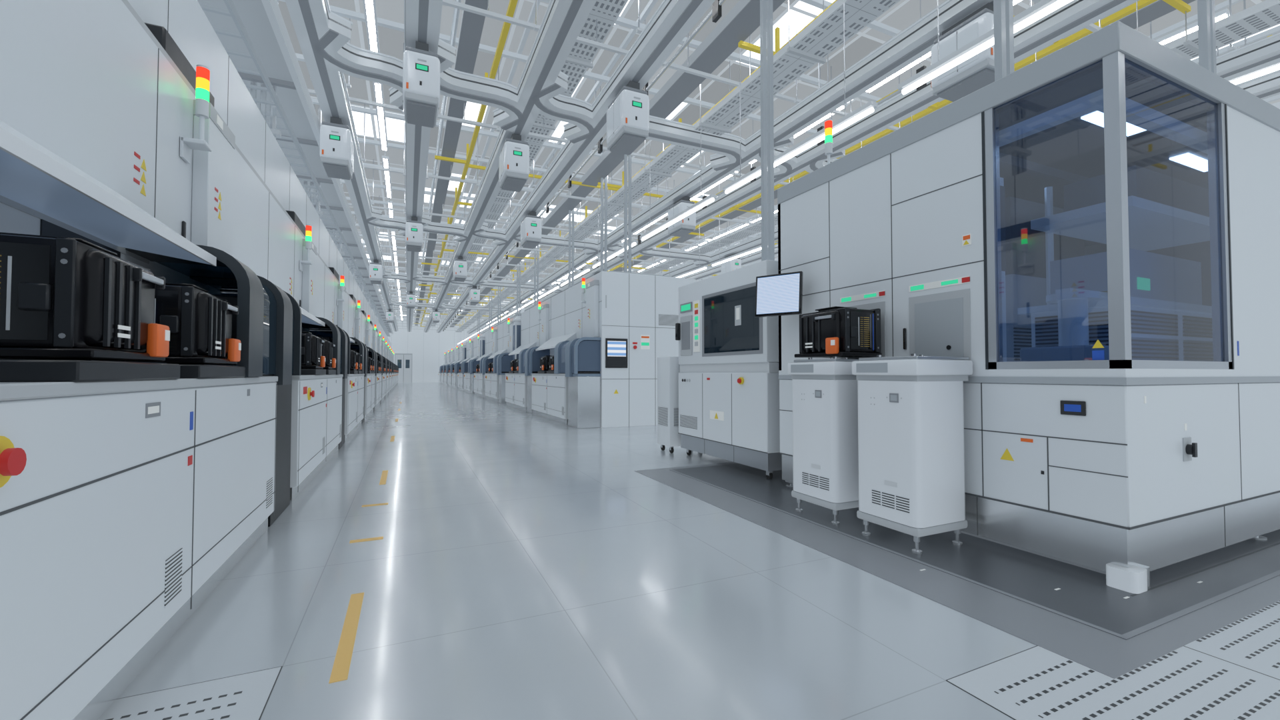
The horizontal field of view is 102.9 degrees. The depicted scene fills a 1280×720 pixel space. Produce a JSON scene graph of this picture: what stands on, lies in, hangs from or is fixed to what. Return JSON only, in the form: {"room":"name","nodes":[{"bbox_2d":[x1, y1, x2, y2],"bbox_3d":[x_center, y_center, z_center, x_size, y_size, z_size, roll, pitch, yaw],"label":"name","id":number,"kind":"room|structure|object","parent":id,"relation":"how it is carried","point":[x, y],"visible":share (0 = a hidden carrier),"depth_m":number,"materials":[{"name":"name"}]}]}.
{"room":"semiconductor factory cleanroom","nodes":[
{"label":"semiconductor factory cleanroom","id":0,"kind":"room"},
{"bbox_2d":[197,0,393,337],"bbox_3d":[-10.546,-2.606,18.616,1.650,0.420,49.100,1,-2,-24],"label":"wall","id":1,"kind":"structure","parent":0,"point":[254,34],"depth_m":5.75,"materials":[{"name":"white paint"}]},
{"bbox_2d":[387,318,492,382],"bbox_3d":[-14.443,-0.723,44.083,15.750,5.300,0.250,1,-2,-24],"label":"wall","id":2,"kind":"structure","parent":0,"point":[419,355],"depth_m":42.33,"materials":[{"name":"grey paint"}]},
{"bbox_2d":[117,382,1036,719],"bbox_3d":[-4.149,1.434,21.433,16.150,0.120,49.900,1,-2,-24],"label":"floor","id":3,"kind":"structure","parent":0,"point":[523,567],"depth_m":1.88,"materials":[{"name":"plastic"}]},
{"bbox_2d":[0,0,301,719],"bbox_3d":[-2.534,-0.672,1.543,2.114,3.120,3.120,1,-2,-24],"label":"tool","id":4,"kind":"object","parent":3,"relation":"on","point":[130,491],"visible":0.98,"depth_m":1.57,"materials":[{"name":"metal"}]},
{"bbox_2d":[0,232,169,361],"bbox_3d":[-1.457,-0.147,1.274,0.336,0.292,0.388,1,-2,-24],"label":"carrier","id":5,"kind":"object","parent":4,"relation":"in","point":[61,298],"visible":1,"depth_m":1.15,"materials":[{"name":"black plastic"}]},
{"bbox_2d":[132,282,241,364],"bbox_3d":[-1.747,-0.131,1.911,0.336,0.292,0.388,1,-2,-24],"label":"carrier","id":6,"kind":"object","parent":4,"relation":"in","point":[199,322],"visible":0.6,"depth_m":1.81,"materials":[{"name":"black plastic"}]},
{"bbox_2d":[180,64,211,163],"bbox_3d":[-2.276,-1.264,2.621,0.100,0.495,0.100,1,-2,-24],"label":"tower","id":7,"kind":"object","parent":4,"relation":"attached to","point":[203,72],"visible":1,"depth_m":2.61,"materials":[{"name":"white paint"}]},
{"bbox_2d":[202,11,349,502],"bbox_3d":[-3.820,-0.604,4.364,2.114,3.120,3.120,1,-2,-24],"label":"tool","id":8,"kind":"object","parent":3,"relation":"on","point":[269,234],"visible":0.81,"depth_m":4.17,"materials":[{"name":"metal"}]},
{"bbox_2d":[299,224,311,271],"bbox_3d":[-3.561,-1.195,5.441,0.100,0.495,0.100,1,-2,-24],"label":"tower","id":9,"kind":"object","parent":8,"relation":"attached to","point":[309,227],"visible":1,"depth_m":5.43,"materials":[{"name":"white paint"}]},
{"bbox_2d":[300,331,325,368],"bbox_3d":[-2.743,-0.078,4.094,0.336,0.292,0.388,1,-2,-24],"label":"carrier","id":10,"kind":"object","parent":8,"relation":"in","point":[311,345],"visible":0.51,"depth_m":3.99,"materials":[{"name":"black plastic"}]},
{"bbox_2d":[318,337,335,369],"bbox_3d":[-3.033,-0.062,4.731,0.336,0.292,0.388,1,-2,-24],"label":"carrier","id":11,"kind":"object","parent":8,"relation":"in","point":[327,351],"visible":0.36,"depth_m":4.67,"materials":[{"name":"black plastic"}]},
{"bbox_2d":[298,180,367,442],"bbox_3d":[-5.105,-0.535,7.184,2.114,3.120,3.120,1,-2,-24],"label":"tool","id":12,"kind":"object","parent":3,"relation":"on","point":[328,285],"visible":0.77,"depth_m":7.29,"materials":[{"name":"metal"}]},
{"bbox_2d":[336,275,344,305],"bbox_3d":[-4.847,-1.126,8.261,0.100,0.495,0.100,1,-2,-24],"label":"tower","id":13,"kind":"object","parent":12,"relation":"attached to","point":[342,277],"visible":1,"depth_m":8.25,"materials":[{"name":"white paint"}]},
{"bbox_2d":[350,350,357,369],"bbox_3d":[-4.028,-0.009,6.914,0.336,0.292,0.388,1,-2,-24],"label":"carrier","id":14,"kind":"object","parent":12,"relation":"in","point":[353,364],"visible":0.3,"depth_m":6.85,"materials":[{"name":"black plastic"}]},
{"bbox_2d":[350,350,361,370],"bbox_3d":[-4.319,0.006,7.551,0.336,0.292,0.388,1,-2,-24],"label":"carrier","id":15,"kind":"object","parent":12,"relation":"in","point":[359,355],"visible":0.26,"depth_m":7.49,"materials":[{"name":"black plastic"}]},
{"bbox_2d":[333,242,377,420],"bbox_3d":[-6.391,-0.466,10.004,2.114,3.120,3.120,1,-2,-24],"label":"tool","id":16,"kind":"object","parent":3,"relation":"on","point":[353,329],"visible":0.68,"depth_m":10.27,"materials":[{"name":"metal"}]},
{"bbox_2d":[354,300,360,322],"bbox_3d":[-6.132,-1.057,11.081,0.100,0.495,0.100,1,-2,-24],"label":"tower","id":17,"kind":"object","parent":16,"relation":"attached to","point":[359,301],"visible":1,"depth_m":11.07,"materials":[{"name":"white paint"}]},
{"bbox_2d":[368,356,371,370],"bbox_3d":[-5.314,0.060,9.734,0.336,0.292,0.388,1,-2,-24],"label":"carrier","id":18,"kind":"object","parent":16,"relation":"in","point":[369,366],"visible":0.2,"depth_m":9.67,"materials":[{"name":"black plastic"}]},
{"bbox_2d":[328,402,401,683],"bbox_3d":[-3.842,1.044,7.974,0.150,0.002,14.460,1,-2,-24],"label":"tape","id":19,"kind":"object","parent":3,"relation":"on","point":[341,665],"visible":1,"depth_m":1.66,"materials":[{"name":"yellow plastic"}]},
{"bbox_2d":[351,273,383,408],"bbox_3d":[-7.676,-0.397,12.824,2.114,3.120,3.120,1,-2,-24],"label":"tool","id":20,"kind":"object","parent":3,"relation":"on","point":[356,291],"visible":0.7,"depth_m":13.16,"materials":[{"name":"metal"}]},
{"bbox_2d":[365,314,369,332],"bbox_3d":[-7.418,-0.988,13.901,0.100,0.495,0.100,1,-2,-24],"label":"tower","id":21,"kind":"object","parent":20,"relation":"attached to","point":[369,315],"visible":1,"depth_m":13.89,"materials":[{"name":"white paint"}]},
{"bbox_2d":[377,360,379,371],"bbox_3d":[-6.599,0.129,12.554,0.336,0.292,0.388,1,-2,-24],"label":"carrier","id":22,"kind":"object","parent":20,"relation":"in","point":[378,361],"visible":0.17,"depth_m":12.49,"materials":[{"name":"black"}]},
{"bbox_2d":[362,293,387,401],"bbox_3d":[-8.962,-0.328,15.644,2.114,3.120,3.120,1,-2,-24],"label":"tool","id":23,"kind":"object","parent":3,"relation":"on","point":[365,305],"visible":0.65,"depth_m":16.19,"materials":[{"name":"metal"}]},
{"bbox_2d":[372,324,375,339],"bbox_3d":[-8.704,-0.919,16.721,0.100,0.495,0.100,1,-2,-24],"label":"tower","id":24,"kind":"object","parent":23,"relation":"attached to","point":[375,329],"visible":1,"depth_m":16.71,"materials":[{"name":"white paint"}]},
{"bbox_2d":[369,306,389,397],"bbox_3d":[-10.248,-0.259,18.464,2.114,3.120,3.120,1,-2,-24],"label":"tool","id":25,"kind":"object","parent":3,"relation":"on","point":[372,315],"visible":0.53,"depth_m":19.10,"materials":[{"name":"metal"}]},
{"bbox_2d":[374,315,391,393],"bbox_3d":[-11.533,-0.190,21.284,2.114,3.120,3.120,1,-2,-24],"label":"tool","id":26,"kind":"object","parent":3,"relation":"on","point":[376,320],"visible":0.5,"depth_m":21.96,"materials":[{"name":"metal"}]},
{"bbox_2d":[378,322,393,391],"bbox_3d":[-12.819,-0.121,24.104,2.114,3.120,3.120,1,-2,-24],"label":"tool","id":27,"kind":"object","parent":3,"relation":"on","point":[380,327],"visible":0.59,"depth_m":24.79,"materials":[{"name":"metal"}]},
{"bbox_2d":[382,328,395,388],"bbox_3d":[-14.104,-0.052,26.924,2.114,3.120,3.120,1,-2,-24],"label":"tool","id":28,"kind":"object","parent":3,"relation":"on","point":[383,330],"visible":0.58,"depth_m":27.82,"materials":[{"name":"metal"}]},
{"bbox_2d":[384,332,395,387],"bbox_3d":[-15.390,0.017,29.744,2.114,3.120,3.120,1,-2,-24],"label":"tool","id":29,"kind":"object","parent":3,"relation":"on","point":[385,335],"visible":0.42,"depth_m":30.72,"materials":[{"name":"metal"}]},
{"bbox_2d":[386,336,397,385],"bbox_3d":[-16.675,0.086,32.564,2.114,3.120,3.120,1,-2,-24],"label":"tool","id":30,"kind":"object","parent":3,"relation":"on","point":[387,339],"visible":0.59,"depth_m":33.24,"materials":[{"name":"metal"}]},
{"bbox_2d":[388,340,397,385],"bbox_3d":[-17.961,0.154,35.384,2.114,3.120,3.120,1,-2,-24],"label":"tool","id":31,"kind":"object","parent":3,"relation":"on","point":[389,340],"visible":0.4,"depth_m":36.30,"materials":[{"name":"metal"}]},
{"bbox_2d":[390,342,398,383],"bbox_3d":[-19.246,0.224,38.204,2.114,3.120,3.120,1,-2,-24],"label":"tool","id":32,"kind":"object","parent":3,"relation":"on","point":[390,342],"visible":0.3,"depth_m":39.36,"materials":[{"name":"metal"}]},
{"bbox_2d":[438,352,447,383],"bbox_3d":[-14.968,0.600,40.904,2.114,2.500,3.120,1,-2,-24],"label":"tool","id":33,"kind":"object","parent":3,"relation":"on","point":[445,359],"visible":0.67,"depth_m":39.39,"materials":[{"name":"metal"}]},
{"bbox_2d":[441,350,449,384],"bbox_3d":[-13.392,0.515,37.447,2.114,2.500,3.120,1,-2,-24],"label":"tool","id":34,"kind":"object","parent":3,"relation":"on","point":[444,366],"visible":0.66,"depth_m":36.53,"materials":[{"name":"metal"}]},
{"bbox_2d":[444,348,454,385],"bbox_3d":[-12.107,0.446,34.627,2.114,2.500,3.120,1,-2,-24],"label":"tool","id":35,"kind":"object","parent":3,"relation":"on","point":[452,355],"visible":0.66,"depth_m":33.29,"materials":[{"name":"metal"}]},
{"bbox_2d":[448,345,459,387],"bbox_3d":[-10.531,0.362,31.170,2.114,2.500,3.120,1,-2,-24],"label":"tool","id":36,"kind":"object","parent":3,"relation":"on","point":[457,355],"visible":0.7,"depth_m":30.28,"materials":[{"name":"metal"}]},
{"bbox_2d":[452,342,465,388],"bbox_3d":[-9.245,0.293,28.350,2.114,2.500,3.120,1,-2,-24],"label":"tool","id":37,"kind":"object","parent":3,"relation":"on","point":[455,377],"visible":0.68,"depth_m":27.43,"materials":[{"name":"metal"}]},
{"bbox_2d":[462,344,465,363],"bbox_3d":[-8.811,0.341,26.447,0.720,2.310,0.320,1,-2,-24],"label":"stocker","id":38,"kind":"object","parent":3,"relation":"on","point":[464,349],"visible":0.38,"depth_m":26.22,"materials":[{"name":"white paint"}]},
{"bbox_2d":[457,338,473,391],"bbox_3d":[-7.670,0.208,24.893,2.114,2.500,3.120,1,-2,-24],"label":"tool","id":39,"kind":"object","parent":3,"relation":"on","point":[469,351],"visible":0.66,"depth_m":23.97,"materials":[{"name":"metal"}]},
{"bbox_2d":[464,333,484,393],"bbox_3d":[-6.384,0.139,22.073,2.114,2.500,3.120,1,-2,-24],"label":"tool","id":40,"kind":"object","parent":3,"relation":"on","point":[469,377],"visible":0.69,"depth_m":21.11,"materials":[{"name":"metal"}]},
{"bbox_2d":[480,335,484,357],"bbox_3d":[-5.949,0.188,20.170,0.720,2.310,0.320,1,-2,-24],"label":"stocker","id":41,"kind":"object","parent":3,"relation":"on","point":[482,341],"visible":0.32,"depth_m":19.94,"materials":[{"name":"white paint"}]},
{"bbox_2d":[474,325,497,397],"bbox_3d":[-4.808,0.055,18.616,2.114,2.500,3.120,1,-2,-24],"label":"tool","id":42,"kind":"object","parent":3,"relation":"on","point":[491,345],"visible":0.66,"depth_m":17.75,"materials":[{"name":"metal"}]},
{"bbox_2d":[476,363,479,371],"bbox_3d":[-5.885,0.283,18.867,0.336,0.292,0.388,1,-2,-24],"label":"carrier","id":43,"kind":"object","parent":42,"relation":"in","point":[477,365],"visible":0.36,"depth_m":18.68,"materials":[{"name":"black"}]},
{"bbox_2d":[491,326,493,338],"bbox_3d":[-5.067,-0.898,17.576,0.100,0.495,0.100,1,-2,-24],"label":"tower","id":44,"kind":"object","parent":42,"relation":"attached to","point":[492,327],"visible":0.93,"depth_m":17.55,"materials":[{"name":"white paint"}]},
{"bbox_2d":[484,316,520,403],"bbox_3d":[-3.523,-0.014,15.796,2.114,2.500,3.120,1,-2,-24],"label":"tool","id":45,"kind":"object","parent":3,"relation":"on","point":[495,387],"visible":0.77,"depth_m":14.78,"materials":[{"name":"metal"}]},
{"bbox_2d":[488,362,493,371],"bbox_3d":[-4.600,0.214,16.047,0.336,0.292,0.388,1,-2,-24],"label":"carrier","id":46,"kind":"object","parent":45,"relation":"in","point":[489,365],"visible":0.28,"depth_m":15.86,"materials":[{"name":"black plastic"}]},
{"bbox_2d":[491,362,493,371],"bbox_3d":[-4.309,0.199,15.410,0.336,0.292,0.388,1,-2,-24],"label":"carrier","id":47,"kind":"object","parent":45,"relation":"in","point":[492,363],"visible":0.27,"depth_m":15.33,"materials":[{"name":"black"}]},
{"bbox_2d":[507,318,509,332],"bbox_3d":[-3.781,-0.967,14.756,0.100,0.495,0.100,1,-2,-24],"label":"tower","id":48,"kind":"object","parent":45,"relation":"attached to","point":[508,326],"visible":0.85,"depth_m":14.73,"materials":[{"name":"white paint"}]},
{"bbox_2d":[512,318,520,359],"bbox_3d":[-3.088,0.035,13.893,0.720,2.310,0.320,1,-2,-24],"label":"stocker","id":49,"kind":"object","parent":3,"relation":"on","point":[517,321],"visible":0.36,"depth_m":13.67,"materials":[{"name":"white paint"}]},
{"bbox_2d":[505,298,550,413],"bbox_3d":[-1.947,-0.099,12.339,2.114,2.500,3.120,1,-2,-24],"label":"tool","id":50,"kind":"object","parent":3,"relation":"on","point":[535,333],"visible":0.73,"depth_m":11.51,"materials":[{"name":"metal"}]},
{"bbox_2d":[510,359,517,371],"bbox_3d":[-3.024,0.130,12.590,0.336,0.292,0.388,1,-2,-24],"label":"carrier","id":51,"kind":"object","parent":50,"relation":"in","point":[513,366],"visible":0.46,"depth_m":12.40,"materials":[{"name":"black plastic"}]},
{"bbox_2d":[515,359,518,371],"bbox_3d":[-2.733,0.114,11.953,0.336,0.292,0.388,1,-2,-24],"label":"carrier","id":52,"kind":"object","parent":50,"relation":"in","point":[517,360],"visible":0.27,"depth_m":11.84,"materials":[{"name":"black plastic"}]},
{"bbox_2d":[538,301,541,320],"bbox_3d":[-2.205,-1.052,11.299,0.100,0.495,0.100,1,-2,-24],"label":"tower","id":53,"kind":"object","parent":50,"relation":"attached to","point":[539,302],"visible":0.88,"depth_m":11.27,"materials":[{"name":"white paint"}]},
{"bbox_2d":[531,270,695,428],"bbox_3d":[-0.661,-0.168,9.519,2.114,2.500,3.120,1,-2,-24],"label":"tool","id":54,"kind":"object","parent":3,"relation":"on","point":[606,349],"visible":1,"depth_m":8.12,"materials":[{"name":"metal"}]},
{"bbox_2d":[539,355,551,370],"bbox_3d":[-1.738,0.061,9.770,0.336,0.292,0.388,1,-2,-24],"label":"carrier","id":55,"kind":"object","parent":54,"relation":"in","point":[544,361],"visible":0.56,"depth_m":9.59,"materials":[{"name":"black plastic"}]},
{"bbox_2d":[548,355,553,370],"bbox_3d":[-1.448,0.045,9.133,0.336,0.292,0.388,1,-2,-24],"label":"carrier","id":56,"kind":"object","parent":54,"relation":"in","point":[551,359],"visible":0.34,"depth_m":9.05,"materials":[{"name":"black plastic"}]},
{"bbox_2d":[580,277,585,303],"bbox_3d":[-0.920,-1.121,8.479,0.100,0.495,0.100,1,-2,-24],"label":"tower","id":57,"kind":"object","parent":54,"relation":"attached to","point":[583,279],"visible":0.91,"depth_m":8.45,"materials":[{"name":"white paint"}]},
{"bbox_2d":[657,356,680,452],"bbox_3d":[0.451,0.476,5.569,0.452,1.020,0.302,1,-2,-24],"label":"equipment cabinet","id":58,"kind":"object","parent":3,"relation":"on","point":[668,367],"visible":0.49,"depth_m":5.38,"materials":[{"name":"white metal"}]},
{"bbox_2d":[98,600,1279,719],"bbox_3d":[1.280,0.883,1.381,6.076,0.002,1.381,0,-1,-15],"label":"floor","id":59,"kind":"structure","parent":3,"relation":"on","point":[1232,672],"depth_m":1.37,"materials":[{"name":"white metal"}]},
{"bbox_2d":[634,462,1279,678],"bbox_3d":[3.004,0.945,3.985,5.210,0.006,3.280,1,-2,-24],"label":"floor plate","id":60,"kind":"object","parent":3,"relation":"on","point":[1069,611],"visible":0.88,"depth_m":2.09,"materials":[{"name":"metal"}]},
{"bbox_2d":[675,260,781,478],"bbox_3d":[1.464,0.102,4.996,1.790,1.740,1.440,1,-2,-24],"label":"machine","id":61,"kind":"object","parent":60,"relation":"on","point":[729,381],"visible":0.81,"depth_m":4.45,"materials":[{"name":"metal"}]},
{"bbox_2d":[787,356,859,525],"bbox_3d":[1.174,0.452,3.053,0.413,0.935,0.384,1,-2,-24],"label":"equipment cabinet","id":62,"kind":"object","parent":60,"relation":"on","point":[825,454],"visible":0.87,"depth_m":2.88,"materials":[{"name":"metal"}]},
{"bbox_2d":[794,306,881,357],"bbox_3d":[1.175,-0.164,3.068,0.336,0.292,0.388,1,-2,-24],"label":"carrier","id":63,"kind":"object","parent":62,"relation":"on","point":[840,332],"visible":1,"depth_m":2.93,"materials":[{"name":"black plastic"}]},
{"bbox_2d":[852,354,972,554],"bbox_3d":[1.381,0.441,2.598,0.413,0.935,0.384,1,-2,-24],"label":"equipment cabinet","id":64,"kind":"object","parent":60,"relation":"on","point":[911,452],"visible":1,"depth_m":2.45,"materials":[{"name":"metal"}]},
{"bbox_2d":[777,20,1279,579],"bbox_3d":[3.133,-0.185,3.675,3.654,2.250,2.080,1,-2,-24],"label":"tool","id":65,"kind":"object","parent":60,"relation":"on","point":[1094,225],"visible":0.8,"depth_m":2.50,"materials":[{"name":"metal"}]},
{"bbox_2d":[754,271,803,317],"bbox_3d":[1.003,-0.460,3.640,0.340,0.300,0.132,-1,-2,37],"label":"monitor","id":66,"kind":"object","parent":65,"relation":"attached to","point":[781,294],"visible":1,"depth_m":3.59,"materials":[{"name":"black"}]},
{"bbox_2d":[824,118,832,163],"bbox_3d":[1.408,-1.564,3.846,0.100,0.495,0.100,1,-2,-24],"label":"tower","id":67,"kind":"object","parent":65,"relation":"on","point":[828,123],"visible":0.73,"depth_m":3.84,"materials":[{"name":"multicoloured plastic"}]},
{"bbox_2d":[1106,563,1149,593],"bbox_3d":[1.931,0.854,2.013,0.140,0.080,0.100,1,-2,-24],"label":"machine foot","id":68,"kind":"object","parent":60,"relation":"on","point":[1135,579],"depth_m":1.98,"materials":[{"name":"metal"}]},
{"bbox_2d":[250,0,1216,335],"bbox_3d":[-7.049,-2.183,20.200,7.115,3.548,48.900,1,-2,-24],"label":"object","id":69,"kind":"structure","parent":0,"point":[1003,9],"depth_m":5.03,"materials":[{"name":"white metal"}]},
{"bbox_2d":[319,116,353,179],"bbox_3d":[-4.035,-2.817,6.804,0.346,0.643,0.568,1,-2,-24],"label":"vehicle","id":70,"kind":"object","parent":69,"relation":"hanging from","point":[337,147],"visible":1,"depth_m":6.58,"materials":[{"name":"grey plastic"}]},
{"bbox_2d":[369,260,382,284],"bbox_3d":[-7.851,-2.613,15.173,0.346,0.643,0.568,1,-2,-24],"label":"vehicle","id":71,"kind":"object","parent":69,"relation":"hanging from","point":[375,268],"visible":1,"depth_m":14.94,"materials":[{"name":"grey"}]},
{"bbox_2d":[386,309,393,322],"bbox_3d":[-13.242,-2.324,26.999,0.346,0.643,0.568,1,-2,-24],"label":"vehicle","id":72,"kind":"object","parent":69,"relation":"hanging from","point":[389,315],"visible":1,"depth_m":26.76,"materials":[{"name":"grey plastic"}]},
{"bbox_2d":[406,291,415,308],"bbox_3d":[-9.447,-2.469,21.037,0.346,0.643,0.568,1,-2,-24],"label":"vehicle","id":73,"kind":"object","parent":69,"relation":"hanging from","point":[411,297],"visible":1,"depth_m":20.80,"materials":[{"name":"grey"}]},
{"bbox_2d":[405,216,423,251],"bbox_3d":[-4.885,-2.714,11.031,0.346,0.643,0.568,1,-2,-24],"label":"vehicle","id":74,"kind":"object","parent":69,"relation":"hanging from","point":[414,229],"visible":1,"depth_m":10.79,"materials":[{"name":"grey plastic"}]},
{"bbox_2d":[402,40,439,127],"bbox_3d":[-2.273,-2.854,5.300,0.346,0.643,0.568,1,-2,-24],"label":"vehicle","id":75,"kind":"object","parent":69,"relation":"hanging from","point":[421,67],"visible":1,"depth_m":5.07,"materials":[{"name":"grey plastic"}]},
{"bbox_2d":[432,309,439,322],"bbox_3d":[-10.798,-2.323,27.014,0.346,0.643,0.568,1,-2,-24],"label":"vehicle","id":76,"kind":"object","parent":69,"relation":"hanging from","point":[436,315],"visible":1,"depth_m":26.77,"materials":[{"name":"grey plastic"}]},
{"bbox_2d":[453,256,467,281],"bbox_3d":[-5.199,-2.623,14.733,0.346,0.643,0.568,1,-2,-24],"label":"vehicle","id":77,"kind":"object","parent":69,"relation":"hanging from","point":[460,265],"visible":1,"depth_m":14.50,"materials":[{"name":"grey"}]},
{"bbox_2d":[469,286,479,304],"bbox_3d":[-6.390,-2.502,19.683,0.346,0.643,0.568,1,-2,-24],"label":"vehicle","id":78,"kind":"object","parent":69,"relation":"hanging from","point":[474,292],"visible":1,"depth_m":19.45,"materials":[{"name":"grey"}]},
{"bbox_2d":[498,133,529,191],"bbox_3d":[-1.799,-2.806,7.273,0.346,0.643,0.568,1,-2,-24],"label":"vehicle","id":79,"kind":"object","parent":69,"relation":"hanging from","point":[514,157],"visible":1,"depth_m":7.05,"materials":[{"name":"grey plastic"}]},
{"bbox_2d":[515,301,524,315],"bbox_3d":[-5.630,-2.400,23.875,0.346,0.643,0.568,1,-2,-24],"label":"vehicle","id":80,"kind":"object","parent":69,"relation":"hanging from","point":[522,309],"visible":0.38,"depth_m":23.67,"materials":[{"name":"grey plastic"}]},
{"bbox_2d":[520,211,541,247],"bbox_3d":[-2.285,-2.722,10.677,0.346,0.643,0.568,1,-2,-24],"label":"vehicle","id":81,"kind":"object","parent":69,"relation":"hanging from","point":[531,225],"visible":1,"depth_m":10.45,"materials":[{"name":"grey plastic"}]},
{"bbox_2d":[606,80,649,155],"bbox_3d":[-0.149,-2.837,5.992,0.346,0.643,0.568,1,-2,-24],"label":"vehicle","id":82,"kind":"object","parent":69,"relation":"hanging from","point":[628,113],"visible":1,"depth_m":5.78,"materials":[{"name":"grey plastic"}]},
{"bbox_2d":[668,196,695,237],"bbox_3d":[0.797,-2.744,9.774,0.346,0.643,0.568,1,-2,-24],"label":"vehicle","id":83,"kind":"object","parent":69,"relation":"hanging from","point":[686,225],"visible":0.8,"depth_m":9.57,"materials":[{"name":"grey plastic"}]},
{"bbox_2d":[721,254,741,273],"bbox_3d":[2.576,-2.631,14.430,0.346,0.643,0.568,1,-2,-24],"label":"vehicle","id":84,"kind":"object","parent":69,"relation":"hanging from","point":[734,264],"visible":0.44,"depth_m":14.22,"materials":[{"name":"grey"}]},
{"bbox_2d":[285,0,1279,333],"bbox_3d":[-4.981,-2.889,21.159,10.515,0.190,48.900,1,-2,-24],"label":"rails","id":85,"kind":"object","parent":69,"relation":"hanging from","point":[323,36],"depth_m":6.45,"materials":[{"name":"grey metal"}]},
{"bbox_2d":[362,0,1229,323],"bbox_3d":[-3.741,-3.535,20.696,11.240,0.060,46.840,1,-2,-24],"label":"light strips","id":86,"kind":"object","parent":69,"relation":"attached to","point":[369,6],"depth_m":7.76,"materials":[{"name":"white plastic"}]},
{"bbox_2d":[414,0,1272,327],"bbox_3d":[-2.829,-3.410,22.153,12.350,0.360,49.100,1,-2,-24],"label":"pipes","id":87,"kind":"object","parent":69,"relation":"hanging from","point":[1180,5],"depth_m":7.68,"materials":[{"name":"yellow metal"}]},
{"bbox_2d":[414,0,1279,331],"bbox_3d":[-4.624,-3.255,21.331,13.305,1.350,49.100,1,-2,-24],"label":"ducts","id":88,"kind":"object","parent":69,"relation":"hanging from","point":[811,47],"visible":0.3,"depth_m":6.54,"materials":[{"name":"metal"}]},
{"bbox_2d":[457,0,1279,344],"bbox_3d":[-4.358,-2.804,21.936,3.080,2.222,42.240,1,-2,-24],"label":"ceiling lights","id":89,"kind":"object","parent":69,"relation":"attached to","point":[1043,8],"depth_m":4.60},
{"bbox_2d":[930,2,994,101],"bbox_3d":[3.078,-2.867,4.771,0.346,0.643,0.568,1,-2,-24],"label":"vehicle","id":90,"kind":"object","parent":69,"relation":"hanging from","point":[977,72],"visible":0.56,"depth_m":4.67,"materials":[{"name":"grey plastic"}]},
{"bbox_2d":[278,0,1279,319],"bbox_3d":[-4.149,-3.999,21.566,16.150,0.150,49.900,1,-2,-24],"label":"ceiling","id":91,"kind":"structure","parent":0,"point":[904,13],"depth_m":8.03,"materials":[{"name":"metal"}]},
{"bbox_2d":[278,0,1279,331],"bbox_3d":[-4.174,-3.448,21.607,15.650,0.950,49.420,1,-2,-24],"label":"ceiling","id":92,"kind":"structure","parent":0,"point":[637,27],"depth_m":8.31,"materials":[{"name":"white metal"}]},
{"bbox_2d":[774,101,1279,259],"bbox_3d":[3.108,-1.194,24.806,0.200,5.300,49.500,1,-2,-24],"label":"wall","id":93,"kind":"structure","parent":0,"point":[1277,105],"depth_m":8.41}
]}

